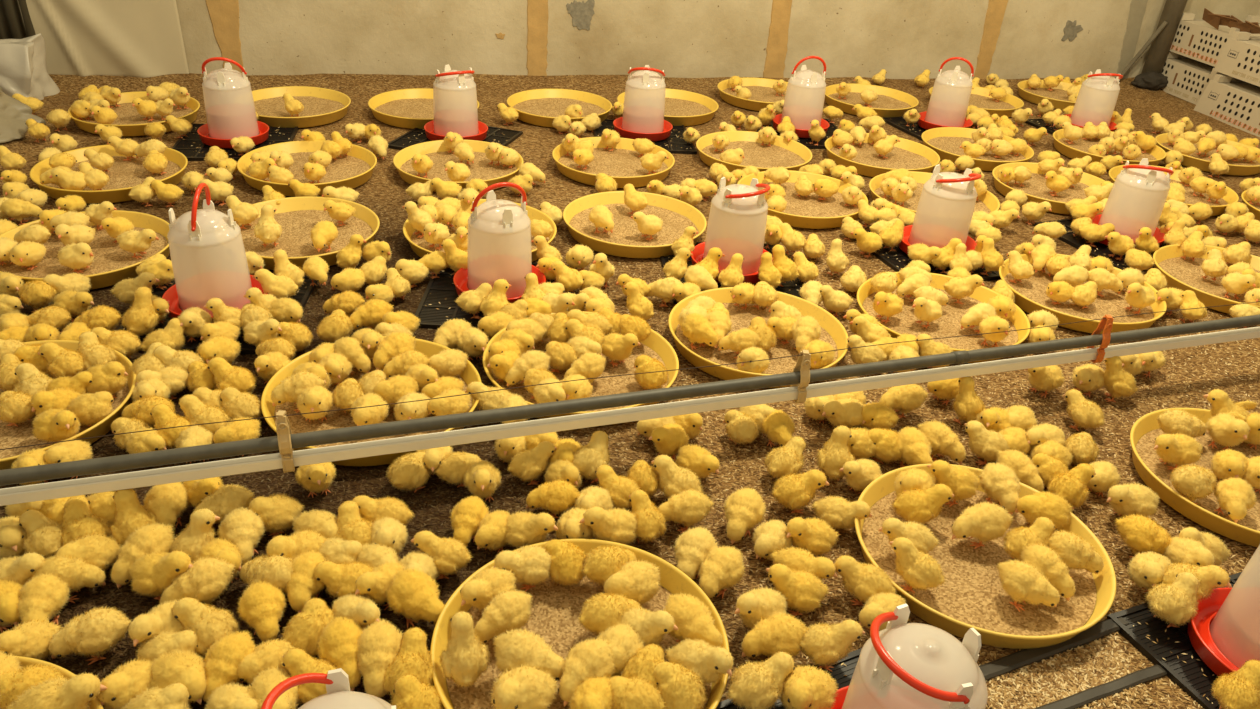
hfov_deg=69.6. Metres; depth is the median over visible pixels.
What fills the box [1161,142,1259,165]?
feed
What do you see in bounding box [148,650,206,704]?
chick
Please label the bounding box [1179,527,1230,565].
chick
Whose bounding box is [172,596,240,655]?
chick
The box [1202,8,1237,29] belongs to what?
scrap
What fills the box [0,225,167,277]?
feed
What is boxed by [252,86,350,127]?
pan
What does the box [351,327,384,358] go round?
chick
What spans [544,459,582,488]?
chick
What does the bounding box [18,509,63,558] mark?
chick
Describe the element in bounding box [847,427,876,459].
chick
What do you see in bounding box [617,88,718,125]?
pan
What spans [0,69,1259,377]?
flock
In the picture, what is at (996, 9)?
trim
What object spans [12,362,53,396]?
chick
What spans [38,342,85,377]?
chick
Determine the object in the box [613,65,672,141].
poultry drinker
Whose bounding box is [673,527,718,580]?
chick
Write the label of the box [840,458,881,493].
chick
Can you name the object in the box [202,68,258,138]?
jar
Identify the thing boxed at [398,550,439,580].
chick
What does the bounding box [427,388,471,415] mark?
chick
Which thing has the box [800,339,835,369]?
chick
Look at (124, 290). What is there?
chick
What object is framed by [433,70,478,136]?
jar
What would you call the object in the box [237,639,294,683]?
chick
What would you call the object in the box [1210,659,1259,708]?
chick
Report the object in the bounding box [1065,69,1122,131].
poultry drinker
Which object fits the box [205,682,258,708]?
chick
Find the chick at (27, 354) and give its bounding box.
[14,343,50,375]
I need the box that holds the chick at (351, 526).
[335,500,373,544]
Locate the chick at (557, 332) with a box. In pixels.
[545,312,570,343]
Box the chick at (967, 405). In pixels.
[952,376,985,424]
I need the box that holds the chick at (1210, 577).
[1161,562,1231,602]
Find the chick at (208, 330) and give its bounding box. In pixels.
[199,321,241,341]
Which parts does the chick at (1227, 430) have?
leg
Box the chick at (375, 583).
[355,561,403,610]
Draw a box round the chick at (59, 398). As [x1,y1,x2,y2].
[30,387,81,416]
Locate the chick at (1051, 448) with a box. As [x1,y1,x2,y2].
[1028,440,1071,467]
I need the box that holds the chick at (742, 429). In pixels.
[723,409,759,444]
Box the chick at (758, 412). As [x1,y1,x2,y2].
[739,404,775,433]
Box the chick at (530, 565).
[493,545,551,591]
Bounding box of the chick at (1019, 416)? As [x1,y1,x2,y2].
[1005,404,1037,431]
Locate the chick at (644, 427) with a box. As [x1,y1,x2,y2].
[636,416,676,438]
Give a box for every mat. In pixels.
[116,276,317,354]
[171,123,298,160]
[388,126,522,149]
[414,263,576,328]
[594,119,696,153]
[660,242,803,303]
[716,648,861,708]
[746,117,837,148]
[852,230,1005,280]
[882,116,977,140]
[1025,119,1058,134]
[1034,218,1165,270]
[1106,572,1241,708]
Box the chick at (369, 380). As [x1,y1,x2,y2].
[358,369,386,394]
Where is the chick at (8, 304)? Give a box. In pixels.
[0,293,23,315]
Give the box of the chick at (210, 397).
[193,386,221,408]
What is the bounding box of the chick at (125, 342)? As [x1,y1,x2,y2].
[90,326,141,357]
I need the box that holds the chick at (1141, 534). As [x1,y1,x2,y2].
[1115,514,1171,557]
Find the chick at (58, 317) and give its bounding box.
[26,305,71,331]
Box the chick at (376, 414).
[350,393,388,425]
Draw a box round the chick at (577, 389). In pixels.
[560,373,593,399]
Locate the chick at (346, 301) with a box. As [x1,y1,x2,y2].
[323,290,364,316]
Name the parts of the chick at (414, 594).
leg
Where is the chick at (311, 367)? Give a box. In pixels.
[292,362,332,388]
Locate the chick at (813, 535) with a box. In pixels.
[786,517,838,556]
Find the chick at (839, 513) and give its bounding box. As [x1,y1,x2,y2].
[811,496,871,536]
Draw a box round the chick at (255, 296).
[243,287,277,310]
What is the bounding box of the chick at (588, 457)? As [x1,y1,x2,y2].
[571,431,610,483]
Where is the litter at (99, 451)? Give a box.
[0,192,1259,708]
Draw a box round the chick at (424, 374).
[405,363,438,393]
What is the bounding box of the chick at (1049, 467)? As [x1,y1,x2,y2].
[1032,453,1068,487]
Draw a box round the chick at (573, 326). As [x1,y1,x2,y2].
[564,318,605,345]
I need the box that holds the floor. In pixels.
[0,73,1259,708]
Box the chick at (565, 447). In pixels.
[547,438,580,465]
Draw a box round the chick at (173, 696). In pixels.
[121,682,191,708]
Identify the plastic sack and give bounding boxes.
[0,33,59,99]
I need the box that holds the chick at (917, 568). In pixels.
[889,537,946,592]
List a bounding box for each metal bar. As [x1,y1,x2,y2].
[979,617,1128,680]
[1034,664,1166,708]
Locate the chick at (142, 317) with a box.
[121,286,159,336]
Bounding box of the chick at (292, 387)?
[271,371,325,412]
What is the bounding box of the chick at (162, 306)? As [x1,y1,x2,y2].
[133,295,169,323]
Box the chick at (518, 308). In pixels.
[499,299,527,319]
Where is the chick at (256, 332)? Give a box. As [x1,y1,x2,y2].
[242,318,281,346]
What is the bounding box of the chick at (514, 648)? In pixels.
[493,628,563,680]
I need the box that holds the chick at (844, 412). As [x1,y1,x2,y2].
[822,397,864,427]
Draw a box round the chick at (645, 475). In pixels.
[627,459,659,496]
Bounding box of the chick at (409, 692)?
[389,674,444,708]
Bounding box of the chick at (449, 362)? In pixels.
[428,348,468,377]
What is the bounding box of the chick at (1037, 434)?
[1026,422,1065,452]
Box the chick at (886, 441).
[868,428,903,463]
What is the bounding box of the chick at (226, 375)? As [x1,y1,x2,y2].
[207,357,256,393]
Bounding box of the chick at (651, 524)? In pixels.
[629,489,666,542]
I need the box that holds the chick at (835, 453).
[815,425,855,480]
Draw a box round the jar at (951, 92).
[924,69,972,126]
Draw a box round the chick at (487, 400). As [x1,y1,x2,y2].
[465,381,511,410]
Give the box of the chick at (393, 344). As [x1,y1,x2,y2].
[372,331,416,369]
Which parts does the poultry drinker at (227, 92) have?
handle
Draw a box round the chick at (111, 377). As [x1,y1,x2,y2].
[86,361,127,397]
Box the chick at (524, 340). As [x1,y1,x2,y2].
[500,328,534,354]
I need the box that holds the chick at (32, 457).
[10,448,47,485]
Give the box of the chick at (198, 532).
[170,507,220,563]
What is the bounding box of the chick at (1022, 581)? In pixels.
[996,559,1060,611]
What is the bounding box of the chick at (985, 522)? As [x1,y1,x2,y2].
[951,501,1013,548]
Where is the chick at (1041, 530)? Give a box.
[1001,517,1055,561]
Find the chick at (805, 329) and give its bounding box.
[791,315,821,353]
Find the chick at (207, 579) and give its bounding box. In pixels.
[159,555,236,606]
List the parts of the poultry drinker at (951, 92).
handle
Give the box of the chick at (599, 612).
[577,593,642,635]
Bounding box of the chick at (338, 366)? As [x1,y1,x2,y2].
[318,353,352,384]
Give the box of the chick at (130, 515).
[108,489,158,544]
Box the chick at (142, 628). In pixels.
[127,599,184,645]
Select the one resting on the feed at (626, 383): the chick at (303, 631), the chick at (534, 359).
the chick at (534, 359)
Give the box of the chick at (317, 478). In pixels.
[294,462,336,497]
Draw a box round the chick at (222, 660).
[202,629,256,701]
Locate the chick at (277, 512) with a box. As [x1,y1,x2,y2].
[248,493,304,537]
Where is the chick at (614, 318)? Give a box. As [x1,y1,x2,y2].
[597,307,620,334]
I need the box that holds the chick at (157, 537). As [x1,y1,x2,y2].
[110,522,175,588]
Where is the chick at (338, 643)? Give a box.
[316,616,364,690]
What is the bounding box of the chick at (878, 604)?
[858,591,908,630]
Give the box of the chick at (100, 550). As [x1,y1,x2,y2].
[55,532,120,571]
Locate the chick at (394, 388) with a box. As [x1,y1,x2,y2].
[374,374,420,411]
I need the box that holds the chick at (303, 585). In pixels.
[284,550,325,612]
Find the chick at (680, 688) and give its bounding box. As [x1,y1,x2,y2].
[653,661,707,708]
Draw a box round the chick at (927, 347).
[916,333,953,368]
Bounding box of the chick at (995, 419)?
[975,406,1013,431]
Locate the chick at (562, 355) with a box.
[545,341,578,372]
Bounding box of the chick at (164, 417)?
[150,403,190,448]
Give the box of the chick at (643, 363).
[633,354,668,389]
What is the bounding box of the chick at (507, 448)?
[494,436,526,462]
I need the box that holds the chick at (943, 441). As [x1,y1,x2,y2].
[916,419,965,463]
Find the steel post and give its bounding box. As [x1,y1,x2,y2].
[1141,0,1187,73]
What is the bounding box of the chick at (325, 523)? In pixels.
[292,509,338,538]
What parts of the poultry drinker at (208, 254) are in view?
handle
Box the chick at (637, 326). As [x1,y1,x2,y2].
[618,313,651,342]
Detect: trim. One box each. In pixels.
[206,0,242,73]
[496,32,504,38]
[526,0,547,75]
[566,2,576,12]
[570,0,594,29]
[763,0,791,77]
[974,0,1007,78]
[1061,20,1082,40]
[1115,0,1147,78]
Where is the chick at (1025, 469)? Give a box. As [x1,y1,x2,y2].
[996,448,1043,491]
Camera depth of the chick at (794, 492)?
1.44 m
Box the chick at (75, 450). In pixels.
[43,438,92,478]
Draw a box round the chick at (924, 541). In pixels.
[878,517,938,553]
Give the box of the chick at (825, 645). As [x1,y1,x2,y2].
[799,619,864,671]
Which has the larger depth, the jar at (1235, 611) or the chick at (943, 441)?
the chick at (943, 441)
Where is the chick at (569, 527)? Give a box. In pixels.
[554,507,593,539]
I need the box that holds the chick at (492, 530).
[474,509,509,553]
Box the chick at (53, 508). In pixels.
[39,495,84,523]
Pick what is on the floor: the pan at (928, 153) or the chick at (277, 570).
the pan at (928, 153)
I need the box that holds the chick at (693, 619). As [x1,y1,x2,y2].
[663,591,723,646]
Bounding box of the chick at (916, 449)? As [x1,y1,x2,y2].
[898,427,932,467]
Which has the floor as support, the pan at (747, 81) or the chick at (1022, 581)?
the pan at (747, 81)
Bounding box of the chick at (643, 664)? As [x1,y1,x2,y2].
[619,644,665,687]
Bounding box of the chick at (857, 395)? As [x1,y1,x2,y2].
[833,391,866,404]
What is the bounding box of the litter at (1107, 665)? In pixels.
[977,613,1159,708]
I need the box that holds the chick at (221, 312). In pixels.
[204,297,241,330]
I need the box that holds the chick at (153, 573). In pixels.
[127,550,192,600]
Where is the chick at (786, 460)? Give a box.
[763,436,805,478]
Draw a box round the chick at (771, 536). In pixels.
[752,518,793,563]
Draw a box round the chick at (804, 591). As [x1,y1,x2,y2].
[766,563,828,616]
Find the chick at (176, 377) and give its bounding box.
[135,365,189,400]
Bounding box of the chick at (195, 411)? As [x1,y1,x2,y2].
[178,394,229,436]
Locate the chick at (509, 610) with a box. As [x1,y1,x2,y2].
[474,589,532,643]
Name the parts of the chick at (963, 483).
leg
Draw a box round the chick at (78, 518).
[59,496,111,545]
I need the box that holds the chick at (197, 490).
[182,477,223,507]
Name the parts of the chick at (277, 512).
leg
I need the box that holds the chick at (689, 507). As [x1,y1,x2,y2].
[657,489,714,533]
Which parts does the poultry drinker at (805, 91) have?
handle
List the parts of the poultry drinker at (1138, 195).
handle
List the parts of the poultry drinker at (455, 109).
handle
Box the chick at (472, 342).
[456,327,488,360]
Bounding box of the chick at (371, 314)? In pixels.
[349,298,393,330]
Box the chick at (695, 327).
[680,313,718,349]
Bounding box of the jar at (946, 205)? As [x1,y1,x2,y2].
[908,172,976,247]
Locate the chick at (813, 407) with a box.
[804,395,834,423]
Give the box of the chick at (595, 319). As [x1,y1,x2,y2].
[567,309,612,334]
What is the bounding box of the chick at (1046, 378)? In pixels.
[1024,365,1064,396]
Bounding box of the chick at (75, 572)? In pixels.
[30,554,105,602]
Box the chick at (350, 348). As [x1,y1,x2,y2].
[333,336,371,373]
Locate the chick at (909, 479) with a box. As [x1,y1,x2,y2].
[893,467,935,496]
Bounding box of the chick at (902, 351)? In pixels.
[889,345,919,373]
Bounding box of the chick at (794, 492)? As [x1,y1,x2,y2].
[771,469,829,513]
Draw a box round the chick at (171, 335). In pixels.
[140,318,185,350]
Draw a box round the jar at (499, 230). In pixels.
[467,199,531,298]
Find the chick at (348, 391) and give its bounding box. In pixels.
[331,378,364,412]
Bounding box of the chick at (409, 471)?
[385,451,431,492]
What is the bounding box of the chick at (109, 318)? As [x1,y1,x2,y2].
[74,305,122,330]
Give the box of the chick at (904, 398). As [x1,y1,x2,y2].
[879,384,927,418]
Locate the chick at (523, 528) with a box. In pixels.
[504,511,557,547]
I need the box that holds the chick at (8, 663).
[0,650,21,674]
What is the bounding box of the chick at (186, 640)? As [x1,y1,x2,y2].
[135,629,198,662]
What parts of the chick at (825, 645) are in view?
leg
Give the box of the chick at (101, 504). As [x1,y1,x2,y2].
[86,491,116,524]
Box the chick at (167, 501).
[143,482,189,527]
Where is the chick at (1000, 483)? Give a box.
[978,462,1020,516]
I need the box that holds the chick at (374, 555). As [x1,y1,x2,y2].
[356,543,399,569]
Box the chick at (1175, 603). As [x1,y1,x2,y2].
[1144,571,1199,627]
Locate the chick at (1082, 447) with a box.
[1064,431,1099,463]
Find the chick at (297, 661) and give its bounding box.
[282,647,337,704]
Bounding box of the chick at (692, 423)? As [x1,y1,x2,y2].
[673,413,703,439]
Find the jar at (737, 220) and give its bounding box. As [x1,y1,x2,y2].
[703,184,767,274]
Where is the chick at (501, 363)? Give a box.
[487,350,519,381]
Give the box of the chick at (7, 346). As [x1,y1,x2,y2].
[0,337,25,361]
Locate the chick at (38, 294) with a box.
[17,279,57,311]
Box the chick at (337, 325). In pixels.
[315,308,354,343]
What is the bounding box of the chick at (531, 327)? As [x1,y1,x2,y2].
[506,317,544,345]
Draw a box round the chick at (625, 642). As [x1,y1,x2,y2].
[596,622,644,675]
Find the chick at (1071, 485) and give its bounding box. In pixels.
[1047,462,1095,508]
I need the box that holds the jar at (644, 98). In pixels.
[622,70,665,132]
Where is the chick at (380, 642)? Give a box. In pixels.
[355,619,402,697]
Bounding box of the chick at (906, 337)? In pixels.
[895,334,919,353]
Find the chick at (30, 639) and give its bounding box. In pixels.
[0,619,62,659]
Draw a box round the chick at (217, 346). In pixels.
[196,335,241,363]
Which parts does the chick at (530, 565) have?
leg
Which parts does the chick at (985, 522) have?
leg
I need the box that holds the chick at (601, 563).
[581,544,636,585]
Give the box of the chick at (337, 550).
[318,537,363,564]
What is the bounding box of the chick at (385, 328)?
[375,322,412,335]
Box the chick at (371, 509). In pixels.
[352,495,413,525]
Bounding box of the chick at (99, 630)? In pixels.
[48,606,131,664]
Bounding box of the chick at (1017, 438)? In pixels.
[999,426,1031,454]
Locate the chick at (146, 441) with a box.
[125,427,166,453]
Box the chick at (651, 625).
[620,607,678,645]
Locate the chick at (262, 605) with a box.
[237,580,287,642]
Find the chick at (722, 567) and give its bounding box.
[697,545,745,598]
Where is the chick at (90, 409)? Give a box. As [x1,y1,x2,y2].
[67,391,113,426]
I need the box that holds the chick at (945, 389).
[927,378,958,405]
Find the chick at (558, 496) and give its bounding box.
[526,479,579,517]
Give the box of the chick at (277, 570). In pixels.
[238,553,293,591]
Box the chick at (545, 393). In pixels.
[532,378,565,403]
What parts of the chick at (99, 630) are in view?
leg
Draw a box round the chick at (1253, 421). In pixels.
[1243,412,1259,448]
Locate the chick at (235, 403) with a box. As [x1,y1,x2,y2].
[220,386,261,420]
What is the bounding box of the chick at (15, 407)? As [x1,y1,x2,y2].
[0,390,35,426]
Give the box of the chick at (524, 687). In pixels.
[490,663,558,708]
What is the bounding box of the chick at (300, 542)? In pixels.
[265,529,329,559]
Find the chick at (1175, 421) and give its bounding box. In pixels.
[1156,408,1206,437]
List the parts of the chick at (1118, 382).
leg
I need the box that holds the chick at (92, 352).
[76,331,118,371]
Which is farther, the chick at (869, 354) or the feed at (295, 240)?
the feed at (295, 240)
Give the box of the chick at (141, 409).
[120,395,175,428]
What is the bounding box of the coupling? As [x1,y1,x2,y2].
[950,350,969,364]
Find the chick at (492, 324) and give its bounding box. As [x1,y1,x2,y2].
[477,310,516,338]
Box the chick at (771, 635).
[740,612,807,658]
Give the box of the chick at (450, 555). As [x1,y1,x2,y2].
[411,530,471,579]
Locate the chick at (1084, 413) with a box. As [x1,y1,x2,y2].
[1063,388,1104,430]
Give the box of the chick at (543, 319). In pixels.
[530,312,553,341]
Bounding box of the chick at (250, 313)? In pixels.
[240,303,273,329]
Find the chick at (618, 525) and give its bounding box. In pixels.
[579,506,637,544]
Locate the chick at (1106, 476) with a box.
[1087,460,1120,496]
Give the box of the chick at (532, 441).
[525,432,558,450]
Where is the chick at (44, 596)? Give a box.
[16,571,70,623]
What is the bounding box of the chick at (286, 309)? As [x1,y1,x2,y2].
[270,297,303,322]
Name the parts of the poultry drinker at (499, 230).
handle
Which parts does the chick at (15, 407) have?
leg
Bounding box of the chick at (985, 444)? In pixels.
[964,420,1010,464]
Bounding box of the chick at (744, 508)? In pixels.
[723,487,766,543]
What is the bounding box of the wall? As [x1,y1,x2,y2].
[0,0,1259,78]
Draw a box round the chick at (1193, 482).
[1170,464,1216,503]
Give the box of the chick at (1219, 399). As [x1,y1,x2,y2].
[1204,389,1257,421]
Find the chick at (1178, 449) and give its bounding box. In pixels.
[1154,432,1202,471]
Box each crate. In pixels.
[1161,51,1241,104]
[1170,12,1259,66]
[1194,74,1259,136]
[1214,31,1259,86]
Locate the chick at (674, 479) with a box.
[651,454,704,501]
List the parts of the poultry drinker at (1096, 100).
handle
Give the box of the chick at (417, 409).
[393,392,430,420]
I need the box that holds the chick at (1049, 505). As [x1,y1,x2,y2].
[1015,491,1072,528]
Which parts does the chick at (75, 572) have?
leg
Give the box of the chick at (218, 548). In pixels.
[195,537,242,582]
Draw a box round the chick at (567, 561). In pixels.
[543,539,586,586]
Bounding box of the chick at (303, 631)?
[279,598,334,656]
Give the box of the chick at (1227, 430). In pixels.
[1206,412,1249,450]
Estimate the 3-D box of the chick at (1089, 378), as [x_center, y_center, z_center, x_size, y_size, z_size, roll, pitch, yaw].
[0.925,0.048,1.827,0.080,0.068,0.079,4,31,0]
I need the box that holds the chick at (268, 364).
[254,351,289,383]
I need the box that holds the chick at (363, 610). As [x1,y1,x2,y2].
[332,592,380,628]
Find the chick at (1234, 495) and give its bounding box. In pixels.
[1213,477,1256,522]
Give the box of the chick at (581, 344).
[566,336,602,357]
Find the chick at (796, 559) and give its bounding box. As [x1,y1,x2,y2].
[769,546,837,580]
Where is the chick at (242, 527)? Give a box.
[216,507,266,565]
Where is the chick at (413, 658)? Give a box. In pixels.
[382,627,439,698]
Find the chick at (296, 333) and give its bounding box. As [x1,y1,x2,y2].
[278,321,313,351]
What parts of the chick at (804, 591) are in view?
leg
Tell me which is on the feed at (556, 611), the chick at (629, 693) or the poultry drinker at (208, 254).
the chick at (629, 693)
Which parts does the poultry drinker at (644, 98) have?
handle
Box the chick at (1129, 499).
[1106,482,1158,516]
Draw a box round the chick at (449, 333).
[433,319,470,349]
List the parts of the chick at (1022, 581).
leg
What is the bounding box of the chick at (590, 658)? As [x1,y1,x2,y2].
[558,637,616,706]
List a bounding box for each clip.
[276,410,294,472]
[790,350,810,403]
[1086,315,1113,362]
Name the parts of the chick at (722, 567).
leg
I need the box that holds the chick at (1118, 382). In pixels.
[1103,356,1137,401]
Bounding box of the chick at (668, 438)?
[648,423,688,461]
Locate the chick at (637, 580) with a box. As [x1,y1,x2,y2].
[603,559,660,604]
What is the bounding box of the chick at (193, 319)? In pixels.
[178,307,212,341]
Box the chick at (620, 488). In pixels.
[595,464,638,509]
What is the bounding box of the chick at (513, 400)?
[497,393,529,423]
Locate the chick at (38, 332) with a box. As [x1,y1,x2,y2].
[23,322,60,341]
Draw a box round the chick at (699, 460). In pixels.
[675,444,719,478]
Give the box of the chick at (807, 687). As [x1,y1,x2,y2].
[779,665,838,708]
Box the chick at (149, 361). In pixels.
[128,341,165,377]
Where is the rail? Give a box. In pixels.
[0,327,1259,505]
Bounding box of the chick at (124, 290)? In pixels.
[111,272,159,305]
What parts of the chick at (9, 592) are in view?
leg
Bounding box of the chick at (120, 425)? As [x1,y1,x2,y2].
[111,417,152,450]
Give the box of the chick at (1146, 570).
[1126,551,1171,591]
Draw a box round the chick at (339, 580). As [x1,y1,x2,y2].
[313,560,373,598]
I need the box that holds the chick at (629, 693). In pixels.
[608,675,666,708]
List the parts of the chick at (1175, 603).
leg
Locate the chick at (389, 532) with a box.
[371,516,408,556]
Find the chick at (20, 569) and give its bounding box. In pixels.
[0,552,44,585]
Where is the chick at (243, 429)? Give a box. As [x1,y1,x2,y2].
[213,416,261,455]
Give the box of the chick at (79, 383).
[46,371,93,393]
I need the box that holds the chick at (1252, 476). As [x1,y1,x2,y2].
[1242,456,1259,493]
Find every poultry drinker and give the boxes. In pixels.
[162,183,267,322]
[197,57,268,148]
[261,668,396,708]
[424,64,487,140]
[453,182,545,303]
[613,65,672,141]
[691,177,772,283]
[773,56,829,137]
[831,604,987,708]
[898,164,981,253]
[917,57,973,129]
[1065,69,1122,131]
[1092,158,1173,248]
[1187,545,1259,676]
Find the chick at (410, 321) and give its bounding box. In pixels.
[382,311,421,333]
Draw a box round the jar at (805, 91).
[781,70,825,129]
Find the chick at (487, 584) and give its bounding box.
[460,566,517,610]
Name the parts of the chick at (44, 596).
leg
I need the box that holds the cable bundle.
[1131,72,1167,90]
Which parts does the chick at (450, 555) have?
leg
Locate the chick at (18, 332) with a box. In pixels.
[0,325,29,341]
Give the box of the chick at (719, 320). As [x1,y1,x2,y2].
[705,310,732,346]
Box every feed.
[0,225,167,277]
[0,371,128,458]
[40,156,180,190]
[77,103,192,124]
[239,210,372,256]
[246,152,370,183]
[254,96,344,116]
[274,358,471,447]
[375,98,433,118]
[400,151,516,181]
[411,213,548,252]
[446,575,711,708]
[492,338,667,411]
[513,98,605,116]
[558,148,667,176]
[570,204,698,245]
[664,98,711,115]
[676,303,837,373]
[702,141,804,167]
[723,86,785,102]
[758,182,858,216]
[828,92,910,108]
[830,143,931,168]
[862,287,1017,349]
[862,490,1096,635]
[874,183,990,213]
[927,137,1025,160]
[968,94,1014,108]
[997,173,1088,201]
[1004,268,1153,322]
[1024,88,1068,100]
[1058,137,1156,160]
[1114,177,1227,205]
[1136,428,1259,530]
[1158,257,1259,302]
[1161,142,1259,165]
[1247,200,1259,209]
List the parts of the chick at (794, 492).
leg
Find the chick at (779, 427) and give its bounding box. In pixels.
[760,408,795,446]
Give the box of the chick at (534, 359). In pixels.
[505,349,550,385]
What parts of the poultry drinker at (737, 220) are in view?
handle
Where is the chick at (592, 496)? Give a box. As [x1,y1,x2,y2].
[573,485,613,510]
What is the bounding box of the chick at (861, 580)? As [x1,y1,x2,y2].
[834,555,897,605]
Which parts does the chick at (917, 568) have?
leg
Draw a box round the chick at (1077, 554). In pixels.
[1047,529,1104,577]
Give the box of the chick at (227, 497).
[193,483,254,524]
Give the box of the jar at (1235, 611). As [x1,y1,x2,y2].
[1210,545,1259,667]
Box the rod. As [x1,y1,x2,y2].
[1119,21,1167,80]
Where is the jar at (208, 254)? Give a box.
[167,209,251,315]
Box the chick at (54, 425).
[33,408,80,443]
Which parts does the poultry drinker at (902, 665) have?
handle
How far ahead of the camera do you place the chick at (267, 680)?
1.05 m
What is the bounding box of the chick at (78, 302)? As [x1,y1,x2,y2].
[52,290,93,321]
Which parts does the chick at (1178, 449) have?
leg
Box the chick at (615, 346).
[601,332,640,366]
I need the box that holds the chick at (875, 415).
[859,402,899,429]
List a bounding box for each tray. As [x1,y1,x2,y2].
[162,275,267,322]
[197,121,268,148]
[424,120,487,140]
[453,265,545,303]
[613,117,672,141]
[691,242,772,283]
[773,114,829,137]
[831,686,848,708]
[898,225,976,253]
[917,111,972,129]
[1065,114,1116,131]
[1092,214,1164,248]
[1187,587,1238,676]
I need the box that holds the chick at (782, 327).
[767,316,796,344]
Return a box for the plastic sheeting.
[18,0,188,77]
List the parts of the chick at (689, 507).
leg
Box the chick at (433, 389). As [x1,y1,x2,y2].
[421,375,464,397]
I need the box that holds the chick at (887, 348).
[872,335,899,360]
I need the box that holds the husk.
[124,121,1214,699]
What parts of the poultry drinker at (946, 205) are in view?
handle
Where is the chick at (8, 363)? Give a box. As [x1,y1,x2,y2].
[0,354,22,390]
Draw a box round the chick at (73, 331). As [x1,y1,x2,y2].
[58,321,91,340]
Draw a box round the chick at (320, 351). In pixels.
[308,342,334,363]
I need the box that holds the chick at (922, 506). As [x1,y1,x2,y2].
[891,483,953,523]
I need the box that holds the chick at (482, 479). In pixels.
[462,460,501,501]
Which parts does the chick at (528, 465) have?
leg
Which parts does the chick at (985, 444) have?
leg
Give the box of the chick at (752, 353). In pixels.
[735,346,769,372]
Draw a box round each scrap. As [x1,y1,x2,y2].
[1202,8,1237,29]
[1228,15,1259,33]
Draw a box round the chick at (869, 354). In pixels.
[847,334,886,363]
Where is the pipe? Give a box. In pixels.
[0,314,1259,485]
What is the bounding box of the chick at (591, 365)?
[564,351,606,383]
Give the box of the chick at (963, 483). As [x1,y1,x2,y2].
[927,460,981,506]
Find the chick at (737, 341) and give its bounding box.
[717,327,761,357]
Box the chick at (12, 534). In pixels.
[0,515,25,559]
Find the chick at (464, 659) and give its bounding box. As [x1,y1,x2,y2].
[439,611,489,687]
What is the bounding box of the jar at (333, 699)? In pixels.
[298,691,391,708]
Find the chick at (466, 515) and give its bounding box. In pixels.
[449,495,489,546]
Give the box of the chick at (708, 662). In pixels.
[664,638,733,685]
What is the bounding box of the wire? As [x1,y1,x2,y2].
[0,301,1259,449]
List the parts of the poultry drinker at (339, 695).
handle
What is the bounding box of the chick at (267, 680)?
[247,665,299,708]
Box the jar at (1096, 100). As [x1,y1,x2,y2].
[1070,76,1119,126]
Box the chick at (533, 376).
[523,368,556,397]
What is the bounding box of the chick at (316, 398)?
[296,385,333,421]
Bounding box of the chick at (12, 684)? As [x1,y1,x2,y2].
[0,662,67,708]
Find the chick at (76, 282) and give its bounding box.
[42,272,90,296]
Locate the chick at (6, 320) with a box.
[0,312,29,331]
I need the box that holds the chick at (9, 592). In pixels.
[0,579,23,632]
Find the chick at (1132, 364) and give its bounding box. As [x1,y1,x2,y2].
[1119,354,1145,375]
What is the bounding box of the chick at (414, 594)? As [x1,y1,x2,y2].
[384,567,444,627]
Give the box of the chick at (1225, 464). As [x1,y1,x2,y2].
[1210,449,1248,479]
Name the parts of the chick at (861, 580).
leg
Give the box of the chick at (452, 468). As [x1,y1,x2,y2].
[434,451,481,486]
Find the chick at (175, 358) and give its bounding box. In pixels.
[153,345,204,371]
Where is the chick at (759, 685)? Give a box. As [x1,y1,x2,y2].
[725,651,794,708]
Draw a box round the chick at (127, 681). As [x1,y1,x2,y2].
[97,657,152,708]
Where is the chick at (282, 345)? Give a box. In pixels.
[255,337,297,360]
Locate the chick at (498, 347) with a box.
[488,339,521,358]
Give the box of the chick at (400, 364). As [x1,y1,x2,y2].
[383,350,429,378]
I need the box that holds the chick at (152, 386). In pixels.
[131,377,170,401]
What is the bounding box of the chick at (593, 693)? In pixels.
[567,676,613,708]
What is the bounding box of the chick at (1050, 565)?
[1020,543,1076,600]
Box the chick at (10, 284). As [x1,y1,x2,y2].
[0,272,24,298]
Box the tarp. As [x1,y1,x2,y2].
[0,86,45,142]
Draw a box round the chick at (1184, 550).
[1163,536,1214,566]
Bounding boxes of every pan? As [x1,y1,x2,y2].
[0,210,169,289]
[0,340,135,469]
[13,656,102,708]
[30,144,187,203]
[68,91,199,136]
[227,196,379,269]
[237,140,376,195]
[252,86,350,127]
[261,336,480,465]
[368,88,478,128]
[393,140,523,192]
[403,199,556,267]
[430,539,729,708]
[483,311,678,418]
[507,89,611,127]
[552,137,674,187]
[563,191,706,257]
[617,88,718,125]
[668,287,848,387]
[696,131,811,171]
[717,77,787,110]
[737,170,867,228]
[825,83,918,116]
[825,133,939,176]
[854,464,1115,648]
[857,272,1029,362]
[869,171,999,213]
[921,127,1033,170]
[929,86,1023,117]
[992,162,1104,214]
[999,254,1166,333]
[1017,80,1075,109]
[1053,128,1165,165]
[1109,164,1238,215]
[1130,408,1259,547]
[1153,244,1259,313]
[1155,133,1259,175]
[1241,190,1259,220]
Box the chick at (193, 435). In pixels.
[174,423,214,463]
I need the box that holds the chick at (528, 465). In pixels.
[507,441,556,484]
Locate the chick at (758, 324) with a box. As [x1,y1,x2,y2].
[747,317,776,350]
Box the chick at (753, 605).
[735,586,788,629]
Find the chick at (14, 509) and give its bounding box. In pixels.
[4,483,43,517]
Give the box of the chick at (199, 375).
[186,360,216,391]
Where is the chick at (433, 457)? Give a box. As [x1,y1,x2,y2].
[416,446,452,474]
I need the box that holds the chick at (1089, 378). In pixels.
[1071,363,1104,396]
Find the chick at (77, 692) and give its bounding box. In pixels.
[6,672,106,708]

